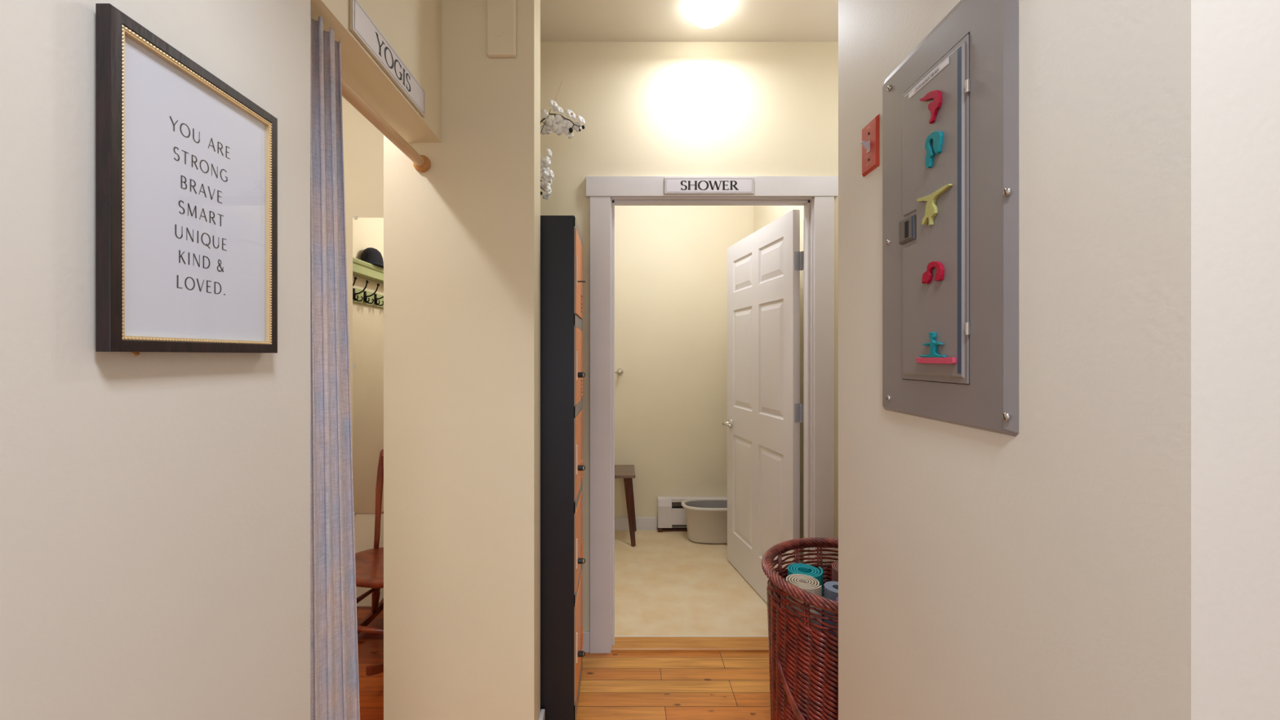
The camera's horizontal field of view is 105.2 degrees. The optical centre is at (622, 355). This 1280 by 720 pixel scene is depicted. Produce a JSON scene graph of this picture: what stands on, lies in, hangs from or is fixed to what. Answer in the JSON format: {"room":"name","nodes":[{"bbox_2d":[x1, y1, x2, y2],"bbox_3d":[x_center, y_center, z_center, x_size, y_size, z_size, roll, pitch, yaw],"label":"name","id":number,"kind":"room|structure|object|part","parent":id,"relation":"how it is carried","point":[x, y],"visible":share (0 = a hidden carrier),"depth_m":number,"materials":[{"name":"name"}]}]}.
{"room":"yoga studio hallway","nodes":[
{"label":"yoga studio hallway","id":0,"kind":"room"},
{"bbox_2d":[0,0,441,719],"bbox_3d":[-0.639,-0.043,0.090,0.114,2.757,2.980,0,0,0],"label":"wall","id":1,"kind":"structure","parent":0,"point":[155,506],"depth_m":0.61,"materials":[{"name":"paint"}]},
{"bbox_2d":[95,3,277,356],"bbox_3d":[-0.571,-0.192,0.666,0.022,0.386,0.260,0,0,0],"label":"picture frame","id":2,"kind":"object","parent":1,"relation":"attached to","point":[186,163],"visible":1,"depth_m":0.62,"materials":[{"name":"brown wood"}]},
{"bbox_2d":[124,35,265,341],"bbox_3d":[-0.569,-0.195,0.666,0.002,0.353,0.235,0,0,0],"label":"print","id":3,"kind":"object","parent":2,"relation":"attached to","point":[195,145],"depth_m":0.64,"materials":[{"name":"grey paper"}]},
{"bbox_2d":[341,76,431,172],"bbox_3d":[-0.644,-0.618,1.247,0.054,0.054,0.665,0,0,0],"label":"curtain rod","id":4,"kind":"object","parent":1,"relation":"attached to","point":[421,163],"visible":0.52,"depth_m":1.30,"materials":[{"name":"brown wood"}]},
{"bbox_2d":[310,4,359,719],"bbox_3d":[-0.609,0.317,1.021,0.032,1.978,0.210,0,0,0],"label":"curtain","id":5,"kind":"object","parent":4,"relation":"hanging from","point":[334,652],"visible":0.78,"depth_m":1.01,"materials":[{"name":"grey fabric"}]},
{"bbox_2d":[413,155,431,172],"bbox_3d":[-0.644,-0.618,1.569,0.054,0.054,0.022,0,0,0],"label":"socket","id":6,"kind":"object","parent":4,"relation":"attached to","point":[424,166],"depth_m":1.56,"materials":[{"name":"brown wood"}]},
{"bbox_2d":[349,0,425,117],"bbox_3d":[-0.578,-0.734,1.236,0.007,0.078,0.385,0,0,0],"label":"door sign","id":7,"kind":"object","parent":1,"relation":"attached to","point":[362,27],"visible":1,"depth_m":1.19,"materials":[{"name":"beige"}]},
{"bbox_2d":[342,96,383,606],"bbox_3d":[-1.410,-0.043,2.653,1.280,2.757,0.094,0,0,0],"label":"wall","id":8,"kind":"structure","parent":0,"point":[362,142],"depth_m":2.61,"materials":[{"name":"paint"}]},
{"bbox_2d":[351,216,383,515],"bbox_3d":[-1.167,0.052,2.600,0.533,1.588,0.012,0,0,0],"label":"wall mirror","id":9,"kind":"object","parent":8,"relation":"attached to","point":[367,365],"visible":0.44,"depth_m":2.60,"materials":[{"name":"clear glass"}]},
{"bbox_2d":[383,0,540,719],"bbox_3d":[-0.527,-0.043,1.640,0.486,2.757,0.120,0,0,0],"label":"wall","id":10,"kind":"structure","parent":0,"point":[462,234],"depth_m":1.58,"materials":[{"name":"paint"}]},
{"bbox_2d":[486,0,516,57],"bbox_3d":[-0.386,-1.180,1.568,0.092,0.442,0.024,0,0,0],"label":"wall box","id":11,"kind":"object","parent":10,"relation":"attached to","point":[501,15],"visible":1,"depth_m":1.56,"materials":[{"name":"paint"}]},
{"bbox_2d":[538,709,545,719],"bbox_3d":[-0.520,1.286,1.641,0.500,0.100,0.147,0,0,0],"label":"baseboard","id":12,"kind":"structure","parent":10,"relation":"attached to","point":[542,715],"depth_m":1.69,"materials":[{"name":"white wood"}]},
{"bbox_2d":[356,529,770,719],"bbox_3d":[0.109,1.359,0.600,5.782,0.054,6.400,0,0,0],"label":"floor","id":13,"kind":"structure","parent":0,"point":[668,584],"depth_m":2.21,"materials":[{"name":"brown wood"}]},
{"bbox_2d":[355,449,383,675],"bbox_3d":[-1.085,0.899,2.255,0.456,0.834,0.720,0,0,10],"label":"rocking chair","id":14,"kind":"object","parent":13,"relation":"on","point":[369,563],"visible":0.12,"depth_m":2.32,"materials":[{"name":"brown wood"}]},
{"bbox_3d":[-1.085,0.967,2.255,0.456,0.044,0.370,0,0,10],"label":"seat","id":15,"kind":"part","parent":14,"relation":"part of","materials":[{"name":"brown wood"}]},
{"bbox_3d":[-1.208,1.129,2.408,0.039,0.296,0.093,0,0,-38],"label":"leg","id":16,"kind":"part","parent":14,"relation":"part of","materials":[{"name":"brown wood"}]},
{"bbox_3d":[-1.226,0.723,2.468,0.035,0.482,0.125,0,0,-9],"label":"post","id":17,"kind":"part","parent":14,"relation":"part of","materials":[{"name":"brown wood"}]},
{"bbox_3d":[-1.045,0.543,2.480,0.370,0.066,0.044,0,0,10],"label":"crest rail","id":18,"kind":"part","parent":14,"relation":"part of","materials":[{"name":"brown wood"}]},
{"bbox_2d":[540,215,585,719],"bbox_3d":[-0.346,0.421,1.883,0.428,1.830,0.323,0,0,0],"label":"cabinet","id":19,"kind":"object","parent":13,"relation":"on","point":[562,465],"visible":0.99,"depth_m":1.72,"materials":[{"name":"black wood"}]},
{"bbox_2d":[540,80,585,199],"bbox_3d":[-0.327,-0.769,1.872,0.372,0.550,0.140,0,0,0],"label":"potted orchid","id":20,"kind":"object","parent":19,"relation":"on","point":[558,124],"visible":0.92,"depth_m":1.86,"materials":[{"name":"white plant"}]},
{"bbox_3d":[-0.302,-0.918,1.862,0.047,0.042,0.011,0,0,22],"label":"flower","id":21,"kind":"part","parent":20,"relation":"part of","materials":[{"name":"white plant"}]},
{"bbox_3d":[-0.294,-0.722,1.831,0.046,0.037,0.016,0,0,11],"label":"flower","id":22,"kind":"part","parent":20,"relation":"part of","materials":[{"name":"white plant"}]},
{"bbox_3d":[-0.296,-0.679,1.845,0.047,0.041,0.016,0,0,0],"label":"flower","id":23,"kind":"part","parent":20,"relation":"part of","materials":[{"name":"white plant"}]},
{"bbox_3d":[-0.289,-0.702,1.851,0.016,0.046,0.045,0,0,34],"label":"flower","id":24,"kind":"part","parent":20,"relation":"part of","materials":[{"name":"white plant"}]},
{"bbox_3d":[-0.287,-0.604,1.851,0.031,0.022,0.016,0,0,-39],"label":"flower","id":25,"kind":"part","parent":20,"relation":"part of","materials":[{"name":"white plant"}]},
{"bbox_3d":[-0.291,-0.644,1.847,0.042,0.035,0.022,0,0,0],"label":"flower","id":26,"kind":"part","parent":20,"relation":"part of","materials":[{"name":"white plant"}]},
{"bbox_3d":[-0.295,-0.874,1.887,0.049,0.035,0.024,0,0,11],"label":"flower","id":27,"kind":"part","parent":20,"relation":"part of","materials":[{"name":"white plant"}]},
{"bbox_3d":[-0.280,-0.663,1.855,0.027,0.036,0.036,0,0,0],"label":"flower","id":28,"kind":"part","parent":20,"relation":"part of","materials":[{"name":"white plant"}]},
{"bbox_3d":[-0.278,-0.735,1.847,0.010,0.036,0.041,0,0,24],"label":"flower","id":29,"kind":"part","parent":20,"relation":"part of","materials":[{"name":"white plant"}]},
{"bbox_3d":[-0.280,-0.884,1.872,0.038,0.041,0.019,0,0,0],"label":"flower","id":30,"kind":"part","parent":20,"relation":"part of","materials":[{"name":"white plant"}]},
{"bbox_3d":[-0.275,-0.618,1.839,0.015,0.035,0.038,0,0,14],"label":"flower","id":31,"kind":"part","parent":20,"relation":"part of","materials":[{"name":"white plant"}]},
{"bbox_3d":[-0.274,-0.770,1.849,0.010,0.033,0.042,0,0,18],"label":"flower","id":32,"kind":"part","parent":20,"relation":"part of","materials":[{"name":"white plant"}]},
{"bbox_3d":[-0.264,-0.683,1.840,0.009,0.035,0.041,0,0,17],"label":"flower","id":33,"kind":"part","parent":20,"relation":"part of","materials":[{"name":"white plant"}]},
{"bbox_3d":[-0.265,-0.892,1.863,0.053,0.041,0.022,0,0,-11],"label":"flower","id":34,"kind":"part","parent":20,"relation":"part of","materials":[{"name":"white plant"}]},
{"bbox_3d":[-0.264,-0.966,1.873,0.037,0.031,0.011,0,0,-29],"label":"flower","id":35,"kind":"part","parent":20,"relation":"part of","materials":[{"name":"white plant"}]},
{"bbox_3d":[-0.244,-0.862,1.867,0.044,0.031,0.026,0,0,-32],"label":"flower","id":36,"kind":"part","parent":20,"relation":"part of","materials":[{"name":"white plant"}]},
{"bbox_3d":[-0.239,-0.945,1.879,0.012,0.029,0.037,0,0,45],"label":"flower","id":37,"kind":"part","parent":20,"relation":"part of","materials":[{"name":"white plant"}]},
{"bbox_3d":[-0.235,-0.894,1.865,0.048,0.045,0.019,0,0,-30],"label":"flower","id":38,"kind":"part","parent":20,"relation":"part of","materials":[{"name":"white plant"}]},
{"bbox_3d":[-0.278,-0.765,1.861,0.251,0.344,0.045,0,0,0],"label":"stem","id":39,"kind":"part","parent":20,"relation":"part of","materials":[{"name":"white"}]},
{"bbox_3d":[-0.225,-0.873,1.867,0.040,0.029,0.019,0,0,-32],"label":"flower","id":40,"kind":"part","parent":20,"relation":"part of","materials":[{"name":"white plant"}]},
{"bbox_3d":[-0.208,-0.884,1.866,0.047,0.041,0.014,0,0,-20],"label":"flower","id":41,"kind":"part","parent":20,"relation":"part of","materials":[{"name":"white plant"}]},
{"bbox_3d":[-0.206,-0.857,1.883,0.036,0.037,0.033,0,0,0],"label":"flower","id":42,"kind":"part","parent":20,"relation":"part of","materials":[{"name":"white plant"}]},
{"bbox_3d":[-0.199,-0.927,1.878,0.042,0.040,0.039,0,0,0],"label":"flower","id":43,"kind":"part","parent":20,"relation":"part of","materials":[{"name":"white plant"}]},
{"bbox_3d":[-0.175,-0.886,1.892,0.041,0.032,0.019,0,0,-32],"label":"flower","id":44,"kind":"part","parent":20,"relation":"part of","materials":[{"name":"white plant"}]},
{"bbox_3d":[-0.158,-0.908,1.881,0.018,0.034,0.046,0,0,40],"label":"flower","id":45,"kind":"part","parent":20,"relation":"part of","materials":[{"name":"white plant"}]},
{"bbox_3d":[-0.162,-0.302,1.748,0.004,0.105,0.010,0,0,0],"label":"latch plate","id":46,"kind":"part","parent":19,"relation":"part of","materials":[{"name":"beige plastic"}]},
{"bbox_3d":[-0.162,0.035,1.748,0.004,0.105,0.010,0,0,0],"label":"latch plate","id":47,"kind":"part","parent":19,"relation":"part of","materials":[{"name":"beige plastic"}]},
{"bbox_3d":[-0.162,0.370,1.748,0.004,0.105,0.010,0,0,0],"label":"latch plate","id":48,"kind":"part","parent":19,"relation":"part of","materials":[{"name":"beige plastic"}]},
{"bbox_3d":[-0.162,0.707,1.748,0.004,0.105,0.010,0,0,0],"label":"latch plate","id":49,"kind":"part","parent":19,"relation":"part of","materials":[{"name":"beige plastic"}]},
{"bbox_3d":[-0.162,1.042,1.748,0.004,0.105,0.010,0,0,0],"label":"latch plate","id":50,"kind":"part","parent":19,"relation":"part of","materials":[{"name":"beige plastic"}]},
{"bbox_3d":[-0.166,0.036,1.885,0.004,0.278,0.293,0,0,0],"label":"locker door","id":51,"kind":"part","parent":19,"relation":"part of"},
{"bbox_3d":[-0.168,0.412,1.885,0.002,1.808,0.321,0,0,0],"label":"frame","id":52,"kind":"part","parent":19,"relation":"part of","materials":[{"name":"grey"}]},
{"bbox_3d":[-0.166,-0.302,1.885,0.004,0.302,0.293,0,0,0],"label":"locker door","id":53,"kind":"part","parent":19,"relation":"part of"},
{"bbox_3d":[-0.166,0.367,1.885,0.004,0.289,0.293,0,0,0],"label":"locker door","id":54,"kind":"part","parent":19,"relation":"part of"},
{"bbox_3d":[-0.166,0.700,1.885,0.004,0.279,0.293,0,0,0],"label":"locker door","id":55,"kind":"part","parent":19,"relation":"part of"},
{"bbox_3d":[-0.166,1.058,1.885,0.004,0.341,0.293,0,0,0],"label":"locker door","id":56,"kind":"part","parent":19,"relation":"part of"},
{"bbox_2d":[614,465,636,546],"bbox_3d":[-0.126,1.081,3.563,0.468,0.503,0.336,0,0,0],"label":"wooden stool","id":57,"kind":"object","parent":13,"relation":"on","point":[627,473],"visible":0.52,"depth_m":3.42,"materials":[{"name":"brown wood"}]},
{"bbox_3d":[-0.134,0.840,3.560,0.452,0.020,0.330,0,0,0],"label":"seat","id":58,"kind":"part","parent":57,"relation":"part of","materials":[{"name":"brown wood"}]},
{"bbox_3d":[0.053,1.091,3.428,0.065,0.484,0.058,0,0,45],"label":"leg","id":59,"kind":"part","parent":57,"relation":"part of","materials":[{"name":"brown wood"}]},
{"bbox_3d":[0.064,1.091,3.703,0.086,0.484,0.042,0,0,-37],"label":"leg","id":60,"kind":"part","parent":57,"relation":"part of","materials":[{"name":"brown wood"}]},
{"bbox_2d":[681,497,727,543],"bbox_3d":[0.685,1.197,3.535,0.514,0.270,0.270,0,0,0],"label":"tub","id":61,"kind":"object","parent":13,"relation":"on","point":[706,518],"visible":0.61,"depth_m":3.44,"materials":[{"name":"beige plastic"}]},
{"bbox_2d":[761,537,838,719],"bbox_3d":[0.770,1.025,1.645,0.580,0.625,0.580,0,0,9],"label":"wicker basket","id":62,"kind":"object","parent":13,"relation":"on","point":[797,668],"visible":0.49,"depth_m":1.52,"materials":[{"name":"red wicker"}]},
{"bbox_3d":[0.650,1.088,1.454,0.395,0.209,0.092,0,0,32],"label":"handle","id":63,"kind":"part","parent":62,"relation":"part of","materials":[{"name":"red wicker"}]},
{"bbox_2d":[786,573,822,692],"bbox_3d":[0.590,1.028,1.598,0.103,0.584,0.108,0,0,0],"label":"yoga mat","id":64,"kind":"object","parent":62,"relation":"in","point":[807,583],"visible":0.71,"depth_m":1.57,"materials":[{"name":"beige rubber"}]},
{"bbox_2d":[787,563,822,662],"bbox_3d":[0.666,1.048,1.773,0.126,0.544,0.114,0,0,0],"label":"yoga mat","id":65,"kind":"object","parent":62,"relation":"in","point":[795,568],"visible":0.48,"depth_m":1.78,"materials":[{"name":"teal rubber"}]},
{"bbox_2d":[824,581,838,635],"bbox_3d":[0.697,1.032,1.573,0.086,0.576,0.083,0,0,0],"label":"yoga mat","id":66,"kind":"object","parent":62,"relation":"in","point":[831,588],"visible":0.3,"depth_m":1.56,"materials":[{"name":"blue"}]},
{"bbox_2d":[831,560,838,582],"bbox_3d":[0.808,1.033,1.722,0.132,0.574,0.136,0,0,0],"label":"yoga mat","id":67,"kind":"object","parent":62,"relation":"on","point":[834,565],"visible":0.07,"depth_m":1.72,"materials":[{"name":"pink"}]},
{"bbox_2d":[614,205,753,528],"bbox_3d":[0.065,-0.043,3.803,2.130,2.757,0.095,0,0,0],"label":"wall","id":68,"kind":"structure","parent":0,"point":[671,261],"depth_m":3.75,"materials":[{"name":"paint"}]},
{"bbox_2d":[614,368,623,374],"bbox_3d":[-0.247,0.122,3.716,0.512,0.052,0.078,0,0,0],"label":"towel bar","id":69,"kind":"object","parent":68,"relation":"attached to","point":[620,371],"visible":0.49,"depth_m":3.74,"materials":[{"name":"silver metal"}]},
{"bbox_2d":[614,516,657,529],"bbox_3d":[-0.366,1.286,3.748,1.268,0.099,0.012,0,0,0],"label":"baseboard","id":70,"kind":"structure","parent":68,"relation":"attached to","point":[620,522],"depth_m":3.74,"materials":[{"name":"white wood"}]},
{"bbox_2d":[657,496,727,532],"bbox_3d":[0.638,1.206,3.720,0.734,0.252,0.066,0,0,0],"label":"baseboard heater","id":71,"kind":"object","parent":68,"relation":"attached to","point":[670,511],"visible":0.33,"depth_m":3.69,"materials":[{"name":"white metal"}]},
{"bbox_2d":[671,496,727,502],"bbox_3d":[0.690,1.094,3.726,0.630,0.028,0.056,0,0,0],"label":"hood","id":72,"kind":"object","parent":71,"relation":"attached to","point":[673,499],"depth_m":3.73,"materials":[{"name":"white metal"}]},
{"bbox_2d":[540,41,838,631],"bbox_3d":[0.505,-0.043,2.265,2.330,2.757,0.100,0,0,0],"label":"wall","id":73,"kind":"structure","parent":0,"point":[647,108],"depth_m":2.21,"materials":[{"name":"paint"}]},
{"bbox_2d":[582,631,590,652],"bbox_3d":[0.445,1.290,2.208,2.210,0.092,0.012,0,0,0],"label":"baseboard","id":74,"kind":"structure","parent":73,"relation":"attached to","point":[586,634],"depth_m":2.20,"materials":[{"name":"white wood"}]},
{"bbox_2d":[612,636,768,652],"bbox_3d":[0.406,1.329,2.253,0.904,0.014,0.093,0,0,0],"label":"threshold","id":75,"kind":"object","parent":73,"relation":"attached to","point":[622,644],"depth_m":2.24,"materials":[{"name":"brown wood"}]},
{"bbox_2d":[614,635,768,636],"bbox_3d":[0.406,1.328,2.305,0.904,0.016,0.010,0,0,0],"label":"trim","id":76,"kind":"structure","parent":73,"relation":"attached to","point":[615,636],"depth_m":2.30,"materials":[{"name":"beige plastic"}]},
{"bbox_2d":[586,176,838,653],"bbox_3d":[0.404,0.265,2.255,1.134,2.142,0.121,0,0,0],"label":"trim","id":77,"kind":"structure","parent":73,"relation":"attached to","point":[816,194],"depth_m":2.20,"materials":[{"name":"white wood"}]},
{"bbox_2d":[664,177,753,194],"bbox_3d":[0.389,-0.761,2.190,0.400,0.074,0.007,0,0,0],"label":"door sign","id":78,"kind":"object","parent":77,"relation":"attached to","point":[673,185],"visible":1,"depth_m":2.19,"materials":[{"name":"beige"}]},
{"bbox_2d":[722,209,803,603],"bbox_3d":[0.771,0.312,2.752,0.152,2.024,0.882,0,0,-9],"label":"door","id":79,"kind":"structure","parent":73,"relation":"in","point":[765,411],"depth_m":2.68,"materials":[{"name":"white wood"}]},
{"bbox_3d":[0.671,0.431,3.077,0.058,0.065,0.149,0,0,-9],"label":"handle","id":80,"kind":"part","parent":79,"relation":"part of","materials":[{"name":"silver metal"}]},
{"bbox_2d":[540,0,838,41],"bbox_3d":[0.450,-1.461,0.600,5.300,0.080,6.600,0,0,0],"label":"ceiling","id":81,"kind":"structure","parent":0,"point":[561,20],"depth_m":2.07,"materials":[{"name":"paint"}]},
{"bbox_2d":[690,0,726,28],"bbox_3d":[0.350,-1.385,1.980,0.142,0.070,0.142,0,0,0],"label":"ceiling light","id":82,"kind":"object","parent":81,"relation":"attached to","point":[705,14],"visible":1,"depth_m":1.95,"materials":[{"name":"white glass"}]},
{"bbox_2d":[753,205,803,562],"bbox_3d":[1.070,-0.043,3.035,0.120,2.757,1.440,0,0,0],"label":"wall","id":83,"kind":"structure","parent":0,"point":[763,215],"depth_m":2.77,"materials":[{"name":"paint"}]},
{"bbox_2d":[838,0,1279,719],"bbox_3d":[1.386,-0.043,0.893,1.628,2.757,0.803,0,0,0],"label":"wall","id":84,"kind":"structure","parent":0,"point":[1116,556],"depth_m":0.59,"materials":[{"name":"paint"}]},
{"bbox_2d":[860,114,879,177],"bbox_3d":[0.560,-0.480,1.123,0.022,0.115,0.072,0,0,0],"label":"switch plate","id":85,"kind":"object","parent":84,"relation":"attached to","point":[870,133],"visible":1,"depth_m":1.11,"materials":[{"name":"red"}]},
{"bbox_2d":[882,0,1018,436],"bbox_3d":[0.564,-0.241,0.887,0.016,0.718,0.364,0,0,0],"label":"electrical panel","id":86,"kind":"object","parent":84,"relation":"attached to","point":[971,56],"visible":1,"depth_m":0.82,"materials":[{"name":"grey paint"}]},
{"bbox_2d":[919,90,942,123],"bbox_3d":[0.555,-0.447,0.882,0.006,0.060,0.056,0,0,0],"label":"magnet","id":87,"kind":"object","parent":86,"relation":"attached to","point":[934,106],"visible":1,"depth_m":0.87},
{"bbox_2d":[921,261,944,284],"bbox_3d":[0.555,-0.149,0.875,0.006,0.038,0.055,0,0,0],"label":"magnet","id":88,"kind":"object","parent":86,"relation":"attached to","point":[927,276],"visible":1,"depth_m":0.87},
{"bbox_2d":[924,131,942,168],"bbox_3d":[0.555,-0.369,0.873,0.006,0.059,0.043,0,0,0],"label":"magnet","id":89,"kind":"object","parent":86,"relation":"attached to","point":[936,137],"visible":1,"depth_m":0.88},
{"bbox_2d":[916,183,952,225],"bbox_3d":[0.555,-0.264,0.873,0.006,0.059,0.092,0,0,0],"label":"magnet","id":90,"kind":"object","parent":86,"relation":"attached to","point":[931,209],"visible":1,"depth_m":0.88},
{"bbox_3d":[0.564,-0.239,0.889,0.010,0.569,0.187,0,0,0],"label":"panel door","id":91,"kind":"part","parent":86,"relation":"part of","materials":[{"name":"grey paint"}]},
{"bbox_2d":[915,332,956,364],"bbox_3d":[0.555,-0.014,0.869,0.006,0.056,0.103,0,0,0],"label":"magnet","id":92,"kind":"object","parent":86,"relation":"attached to","point":[933,357],"visible":1,"depth_m":0.87}
]}

